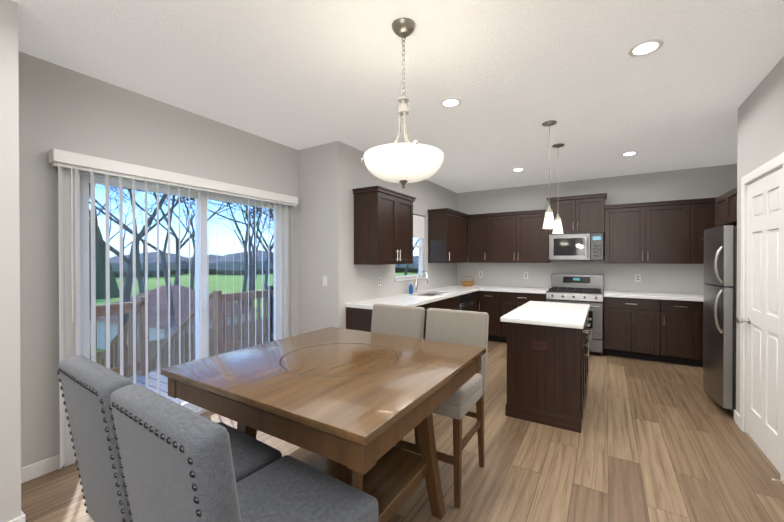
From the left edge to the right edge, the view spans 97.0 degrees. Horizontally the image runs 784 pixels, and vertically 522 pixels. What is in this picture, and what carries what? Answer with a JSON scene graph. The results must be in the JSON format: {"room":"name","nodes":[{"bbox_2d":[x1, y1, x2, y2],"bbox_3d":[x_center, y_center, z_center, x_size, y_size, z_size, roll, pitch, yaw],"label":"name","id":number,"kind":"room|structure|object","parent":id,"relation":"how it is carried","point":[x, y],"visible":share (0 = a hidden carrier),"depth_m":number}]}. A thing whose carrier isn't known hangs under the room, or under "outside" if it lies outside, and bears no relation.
{"room":"kitchen","nodes":[
{"label":"kitchen","id":0,"kind":"room"},
{"bbox_2d":[0,0,20,521],"bbox_3d":[-2.204,0.044,1.894,0.590,2.740,0.120,0,0,32],"label":"wall","id":1,"kind":"structure","parent":0,"point":[10,449],"depth_m":1.76},
{"bbox_2d":[18,51,298,467],"bbox_3d":[-1.860,0.037,3.127,0.120,2.740,2.580,0,0,32],"label":"wall","id":2,"kind":"structure","parent":0,"point":[64,108],"depth_m":2.38},
{"bbox_2d":[21,454,59,482],"bbox_3d":[-2.325,1.365,2.254,0.013,0.095,0.270,0,0,32],"label":"baseboard","id":3,"kind":"structure","parent":2,"relation":"attached to","point":[38,469],"depth_m":2.27},
{"bbox_2d":[49,148,297,468],"bbox_3d":[-1.680,0.317,3.177,0.104,2.110,2.110,0,0,32],"label":"vertical blinds","id":4,"kind":"object","parent":2,"relation":"attached to","point":[61,160],"visible":0.83,"depth_m":2.63},
{"bbox_2d":[63,168,288,466],"bbox_3d":[-1.776,0.342,3.242,0.125,2.130,1.980,0,0,32],"label":"vertical blinds","id":5,"kind":"structure","parent":2,"relation":"in","point":[201,202],"depth_m":3.04},
{"bbox_2d":[298,141,344,334],"bbox_3d":[-0.883,0.032,4.111,0.750,2.740,0.120,0,0,32],"label":"wall","id":6,"kind":"structure","parent":0,"point":[321,211],"depth_m":4.00},
{"bbox_2d":[323,276,326,285],"bbox_3d":[-0.769,0.232,3.963,0.070,0.114,0.012,0,0,32],"label":"light switch","id":7,"kind":"object","parent":6,"relation":"attached to","point":[324,280],"visible":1,"depth_m":3.96},
{"bbox_2d":[12,0,783,192],"bbox_3d":[0.511,-1.377,2.173,5.250,0.100,9.140,0,0,32],"label":"ceiling","id":8,"kind":"structure","parent":0,"point":[513,75],"depth_m":2.41},
{"bbox_2d":[361,17,443,188],"bbox_3d":[0.061,-0.867,1.974,0.476,0.917,0.476,0,0,32],"label":"pendant chandelier","id":9,"kind":"object","parent":8,"relation":"hanging from","point":[403,164],"visible":1,"depth_m":1.84},
{"bbox_2d":[440,98,461,107],"bbox_3d":[0.492,-1.327,2.913,0.184,0.008,0.184,0,0,32],"label":"recessed light","id":10,"kind":"object","parent":8,"relation":"in","point":[450,102],"visible":1,"depth_m":2.90},
{"bbox_2d":[512,168,524,171],"bbox_3d":[1.856,-1.339,5.103,0.184,0.008,0.184,0,0,32],"label":"recessed light","id":11,"kind":"object","parent":8,"relation":"in","point":[518,169],"visible":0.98,"depth_m":5.08},
{"bbox_2d":[542,120,556,228],"bbox_3d":[1.519,-0.825,3.352,0.132,1.017,0.131,0,0,32],"label":"mini pendant light","id":12,"kind":"object","parent":8,"relation":"hanging from","point":[549,222],"visible":0.98,"depth_m":3.33},
{"bbox_2d":[552,143,564,233],"bbox_3d":[1.919,-0.829,4.010,0.132,1.017,0.131,0,0,32],"label":"mini pendant light","id":13,"kind":"object","parent":8,"relation":"hanging from","point":[558,229],"visible":0.9,"depth_m":3.98},
{"bbox_2d":[621,151,638,155],"bbox_3d":[2.963,-1.335,4.326,0.184,0.008,0.184,0,0,32],"label":"recessed light","id":14,"kind":"object","parent":8,"relation":"in","point":[630,153],"visible":1,"depth_m":4.31},
{"bbox_2d":[628,39,663,56],"bbox_3d":[1.579,-1.323,2.160,0.184,0.008,0.184,0,0,32],"label":"recessed light","id":15,"kind":"object","parent":8,"relation":"in","point":[646,47],"visible":1,"depth_m":2.15},
{"bbox_2d":[345,144,456,328],"bbox_3d":[0.331,0.024,5.477,0.120,2.740,3.480,0,0,32],"label":"wall","id":16,"kind":"structure","parent":0,"point":[361,282],"depth_m":4.64},
{"bbox_2d":[352,186,401,264],"bbox_3d":[-0.180,-0.392,4.206,0.340,0.865,0.484,0,0,32],"label":"upper cabinet","id":17,"kind":"object","parent":16,"relation":"attached to","point":[377,211],"depth_m":4.04},
{"bbox_2d":[402,194,413,263],"bbox_3d":[0.012,-0.393,4.517,0.340,0.865,0.485,0,0,32],"label":"upper cabinet","id":18,"kind":"object","parent":16,"relation":"attached to","point":[407,202],"depth_m":4.52},
{"bbox_2d":[394,214,425,280],"bbox_3d":[0.262,-0.226,5.330,0.125,1.020,1.000,0,0,32],"label":"kitchen window","id":19,"kind":"structure","parent":16,"relation":"in","point":[418,227],"depth_m":5.55},
{"bbox_2d":[427,210,469,261],"bbox_3d":[1.039,-0.402,6.117,0.406,0.865,0.998,0,0,32],"label":"upper cabinet","id":20,"kind":"object","parent":16,"relation":"attached to","point":[448,230],"depth_m":5.78},
{"bbox_2d":[21,340,783,521],"bbox_3d":[0.511,1.462,2.189,5.250,0.100,9.140,0,0,32],"label":"floor","id":21,"kind":"structure","parent":0,"point":[655,441],"depth_m":2.39},
{"bbox_2d":[8,512,25,521],"bbox_3d":[-2.651,1.374,0.605,0.013,0.095,2.823,0,0,32],"label":"baseboard","id":22,"kind":"structure","parent":21,"relation":"on","point":[22,518],"depth_m":1.79},
{"bbox_2d":[57,355,281,521],"bbox_3d":[-0.783,0.872,1.276,0.460,1.092,0.577,0,0,35],"label":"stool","id":23,"kind":"object","parent":21,"relation":"on","point":[88,387],"visible":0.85,"depth_m":1.07},
{"bbox_2d":[109,384,377,521],"bbox_3d":[-0.388,0.874,1.003,0.460,1.092,0.577,0,0,35],"label":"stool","id":24,"kind":"object","parent":21,"relation":"on","point":[176,464],"visible":1,"depth_m":0.81},
{"bbox_2d":[161,327,485,521],"bbox_3d":[-0.268,0.957,1.809,1.180,0.916,1.180,0,0,32],"label":"dining table","id":25,"kind":"object","parent":21,"relation":"on","point":[350,407],"visible":0.92,"depth_m":1.52},
{"bbox_2d":[346,306,417,331],"bbox_3d":[-0.110,0.964,4.061,0.620,0.875,0.590,0,0,32],"label":"base cabinet","id":26,"kind":"object","parent":21,"relation":"on","point":[359,318],"depth_m":3.87},
{"bbox_2d":[371,303,424,444],"bbox_3d":[-0.082,0.882,2.568,0.460,1.057,0.568,0,0,32],"label":"stool","id":27,"kind":"object","parent":21,"relation":"on","point":[400,320],"visible":0.1,"depth_m":2.71},
{"bbox_2d":[418,302,429,338],"bbox_3d":[0.093,0.962,4.388,0.620,0.875,0.434,0,0,32],"label":"base cabinet","id":28,"kind":"object","parent":21,"relation":"on","point":[427,306],"depth_m":4.32},
{"bbox_2d":[430,302,441,308],"bbox_3d":[0.257,0.961,4.654,0.620,0.875,0.435,0,0,32],"label":"base cabinet","id":29,"kind":"object","parent":21,"relation":"on","point":[438,305],"depth_m":4.60},
{"bbox_2d":[395,308,488,508],"bbox_3d":[0.340,0.883,2.308,0.460,1.057,0.568,0,0,32],"label":"stool","id":30,"kind":"object","parent":21,"relation":"on","point":[469,328],"visible":0.62,"depth_m":2.34},
{"bbox_2d":[442,298,453,309],"bbox_3d":[0.449,0.959,4.966,0.620,0.875,0.555,0,0,32],"label":"base cabinet","id":31,"kind":"object","parent":21,"relation":"on","point":[447,303],"depth_m":4.95},
{"bbox_2d":[454,294,461,309],"bbox_3d":[0.660,0.957,5.308,0.620,0.875,0.491,0,0,32],"label":"base cabinet","id":32,"kind":"object","parent":21,"relation":"on","point":[456,300],"depth_m":5.25},
{"bbox_2d":[460,293,474,310],"bbox_3d":[0.979,0.967,5.755,0.649,0.850,0.592,0,0,32],"label":"dishwasher","id":33,"kind":"object","parent":21,"relation":"on","point":[466,302],"visible":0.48,"depth_m":5.59},
{"bbox_2d":[462,290,481,311],"bbox_3d":[1.205,0.952,6.126,0.687,0.875,0.262,0,0,32],"label":"base cabinet","id":34,"kind":"object","parent":21,"relation":"on","point":[477,296],"depth_m":6.04},
{"bbox_2d":[482,290,501,341],"bbox_3d":[1.818,0.952,6.242,0.400,0.875,0.620,0,0,32],"label":"base cabinet","id":35,"kind":"object","parent":21,"relation":"on","point":[491,299],"depth_m":5.94},
{"bbox_2d":[346,286,481,309],"bbox_3d":[0.662,0.500,5.275,0.655,0.040,3.472,0,0,32],"label":"countertop","id":36,"kind":"structure","parent":35,"relation":"on","point":[420,298],"depth_m":4.63},
{"bbox_2d":[409,283,412,293],"bbox_3d":[0.279,0.383,5.088,0.066,0.193,0.062,0,0,32],"label":"soap bottle","id":37,"kind":"object","parent":36,"relation":"on","point":[410,289],"visible":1,"depth_m":5.07},
{"bbox_2d":[414,271,427,292],"bbox_3d":[0.443,0.311,5.238,0.226,0.336,0.081,0,0,32],"label":"faucet","id":38,"kind":"object","parent":36,"relation":"on","point":[416,288],"visible":1,"depth_m":5.24},
{"bbox_2d":[461,276,474,286],"bbox_3d":[1.419,0.375,6.499,0.248,0.193,0.248,0,0,32],"label":"fruit basket","id":39,"kind":"object","parent":36,"relation":"on","point":[468,283],"visible":1,"depth_m":6.42},
{"bbox_2d":[482,286,545,293],"bbox_3d":[2.140,0.496,6.021,1.072,0.040,0.655,0,0,32],"label":"countertop","id":40,"kind":"structure","parent":35,"relation":"on","point":[505,290],"depth_m":5.80},
{"bbox_2d":[502,290,547,342],"bbox_3d":[2.270,0.953,5.964,0.788,0.875,0.620,0,0,32],"label":"base cabinet","id":41,"kind":"object","parent":21,"relation":"on","point":[510,302],"depth_m":5.76},
{"bbox_2d":[504,309,591,432],"bbox_3d":[1.634,0.967,3.514,0.645,0.876,1.250,0,0,32],"label":"kitchen island","id":42,"kind":"object","parent":21,"relation":"on","point":[548,345],"depth_m":3.00},
{"bbox_2d":[500,301,589,328],"bbox_3d":[1.593,0.510,3.478,0.640,0.040,1.400,0,0,32],"label":"island countertop","id":43,"kind":"structure","parent":42,"relation":"on","point":[562,315],"depth_m":3.16},
{"bbox_2d":[546,273,603,354],"bbox_3d":[2.897,0.806,5.488,0.762,1.175,0.742,0,0,32],"label":"gas range","id":44,"kind":"object","parent":21,"relation":"on","point":[578,288],"visible":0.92,"depth_m":5.28},
{"bbox_2d":[604,298,637,358],"bbox_3d":[3.433,0.958,5.245,0.391,0.875,0.620,0,0,32],"label":"base cabinet","id":45,"kind":"object","parent":21,"relation":"on","point":[620,314],"depth_m":4.99},
{"bbox_2d":[638,298,669,361],"bbox_3d":[3.689,0.958,5.087,0.455,0.875,0.620,0,0,32],"label":"base cabinet","id":46,"kind":"object","parent":21,"relation":"on","point":[662,327],"depth_m":4.80},
{"bbox_2d":[666,302,701,366],"bbox_3d":[3.980,0.959,4.907,0.483,0.875,0.620,0,0,32],"label":"base cabinet","id":47,"kind":"object","parent":21,"relation":"on","point":[683,319],"depth_m":4.62},
{"bbox_2d":[604,291,702,301],"bbox_3d":[3.980,0.502,4.885,1.697,0.040,0.655,0,0,32],"label":"countertop","id":48,"kind":"structure","parent":47,"relation":"on","point":[607,294],"depth_m":4.85},
{"bbox_2d":[702,302,702,366],"bbox_3d":[4.421,0.961,4.635,0.681,0.875,0.620,0,0,32],"label":"base cabinet","id":49,"kind":"object","parent":21,"relation":"on","point":[702,302],"depth_m":4.52},
{"bbox_2d":[700,225,736,415],"bbox_3d":[3.469,0.544,3.255,0.811,1.725,0.760,0,0,32],"label":"refrigerator","id":50,"kind":"object","parent":21,"relation":"on","point":[719,312],"visible":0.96,"depth_m":3.15},
{"bbox_2d":[457,164,736,346],"bbox_3d":[3.067,0.021,5.903,4.330,2.740,0.120,0,0,32],"label":"wall","id":51,"kind":"structure","parent":0,"point":[703,182],"depth_m":5.55},
{"bbox_2d":[470,214,489,261],"bbox_3d":[1.655,-0.404,6.463,0.450,0.865,0.402,0,0,32],"label":"upper cabinet","id":52,"kind":"object","parent":51,"relation":"attached to","point":[479,223],"depth_m":6.34},
{"bbox_2d":[490,211,521,261],"bbox_3d":[2.024,-0.403,6.272,0.629,0.865,0.340,0,0,32],"label":"upper cabinet","id":53,"kind":"object","parent":51,"relation":"attached to","point":[505,229],"depth_m":6.09},
{"bbox_2d":[522,210,550,261],"bbox_3d":[2.432,-0.402,6.020,0.567,0.865,0.340,0,0,32],"label":"upper cabinet","id":54,"kind":"object","parent":51,"relation":"attached to","point":[535,239],"depth_m":5.84},
{"bbox_2d":[546,195,581,234],"bbox_3d":[2.867,-0.728,5.750,0.455,0.580,0.340,0,0,32],"label":"upper cabinet","id":55,"kind":"object","parent":51,"relation":"attached to","point":[569,210],"depth_m":5.57},
{"bbox_2d":[549,233,603,260],"bbox_3d":[2.974,-0.220,5.608,0.758,0.425,0.470,0,0,32],"label":"over-the-range microwave","id":56,"kind":"object","parent":55,"relation":"attached to","point":[578,247],"visible":1,"depth_m":5.44},
{"bbox_2d":[582,194,605,233],"bbox_3d":[3.152,-0.727,5.573,0.454,0.580,0.340,0,0,32],"label":"upper cabinet","id":57,"kind":"object","parent":51,"relation":"attached to","point":[593,205],"depth_m":5.39},
{"bbox_2d":[605,202,649,262],"bbox_3d":[3.585,-0.398,5.309,0.562,0.865,0.340,0,0,32],"label":"upper cabinet","id":58,"kind":"object","parent":51,"relation":"attached to","point":[627,236],"depth_m":5.16},
{"bbox_2d":[635,274,640,281],"bbox_3d":[3.808,0.264,5.371,0.070,0.114,0.008,0,0,32],"label":"electrical outlet","id":59,"kind":"object","parent":51,"relation":"attached to","point":[637,277],"visible":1,"depth_m":5.37},
{"bbox_2d":[650,199,697,263],"bbox_3d":[3.988,-0.396,5.060,0.624,0.865,0.340,0,0,32],"label":"upper cabinet","id":60,"kind":"object","parent":51,"relation":"attached to","point":[673,225],"depth_m":4.88},
{"bbox_2d":[698,198,713,263],"bbox_3d":[4.357,-0.395,4.832,0.492,0.865,0.340,0,0,32],"label":"upper cabinet","id":61,"kind":"object","parent":51,"relation":"attached to","point":[705,206],"depth_m":4.72},
{"bbox_2d":[714,195,721,226],"bbox_3d":[3.634,-0.514,3.347,0.680,0.310,0.460,0,0,32],"label":"upper cabinet","id":62,"kind":"object","parent":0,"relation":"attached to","point":[718,200],"depth_m":3.65},
{"bbox_2d":[736,56,783,414],"bbox_3d":[1.366,0.054,0.243,0.120,2.740,6.500,0,0,32],"label":"wall","id":63,"kind":"structure","parent":0,"point":[760,138],"depth_m":2.65},
{"bbox_2d":[722,187,736,225],"bbox_3d":[3.455,-0.512,3.057,0.680,0.310,0.459,0,0,32],"label":"upper cabinet","id":64,"kind":"object","parent":63,"relation":"attached to","point":[729,199],"depth_m":3.31},
{"bbox_2d":[736,168,781,473],"bbox_3d":[2.689,0.393,2.537,0.113,2.012,0.718,0,0,32],"label":"pantry door","id":65,"kind":"structure","parent":63,"relation":"in","point":[764,310],"depth_m":2.51},
{"bbox_2d":[740,152,783,483],"bbox_3d":[2.751,0.358,2.504,0.136,2.105,0.870,0,0,32],"label":"door frame","id":66,"kind":"structure","parent":63,"relation":"attached to","point":[769,167],"depth_m":2.83},
{"label":"outside","id":67,"kind":"structure","parent":0,"visible":0},
{"bbox_2d":[90,271,418,352],"bbox_3d":[-119.158,1.330,190.938,396.600,4.000,600.000,0,0,32],"label":"lawn","id":68,"kind":"structure","parent":67,"point":[218,280],"depth_m":65.34},
{"bbox_2d":[90,286,273,403],"bbox_3d":[-4.192,2.425,5.156,5.925,3.940,4.020,0,0,32],"label":"deck","id":69,"kind":"object","parent":68,"relation":"on","point":[214,343],"depth_m":5.30},
{"bbox_2d":[89,183,418,375],"bbox_3d":[-48.319,-6.438,58.015,135.792,24.524,216.567,0,0,32],"label":"scenery","id":70,"kind":"structure","parent":68,"relation":"on","point":[114,290],"depth_m":20.98}
]}

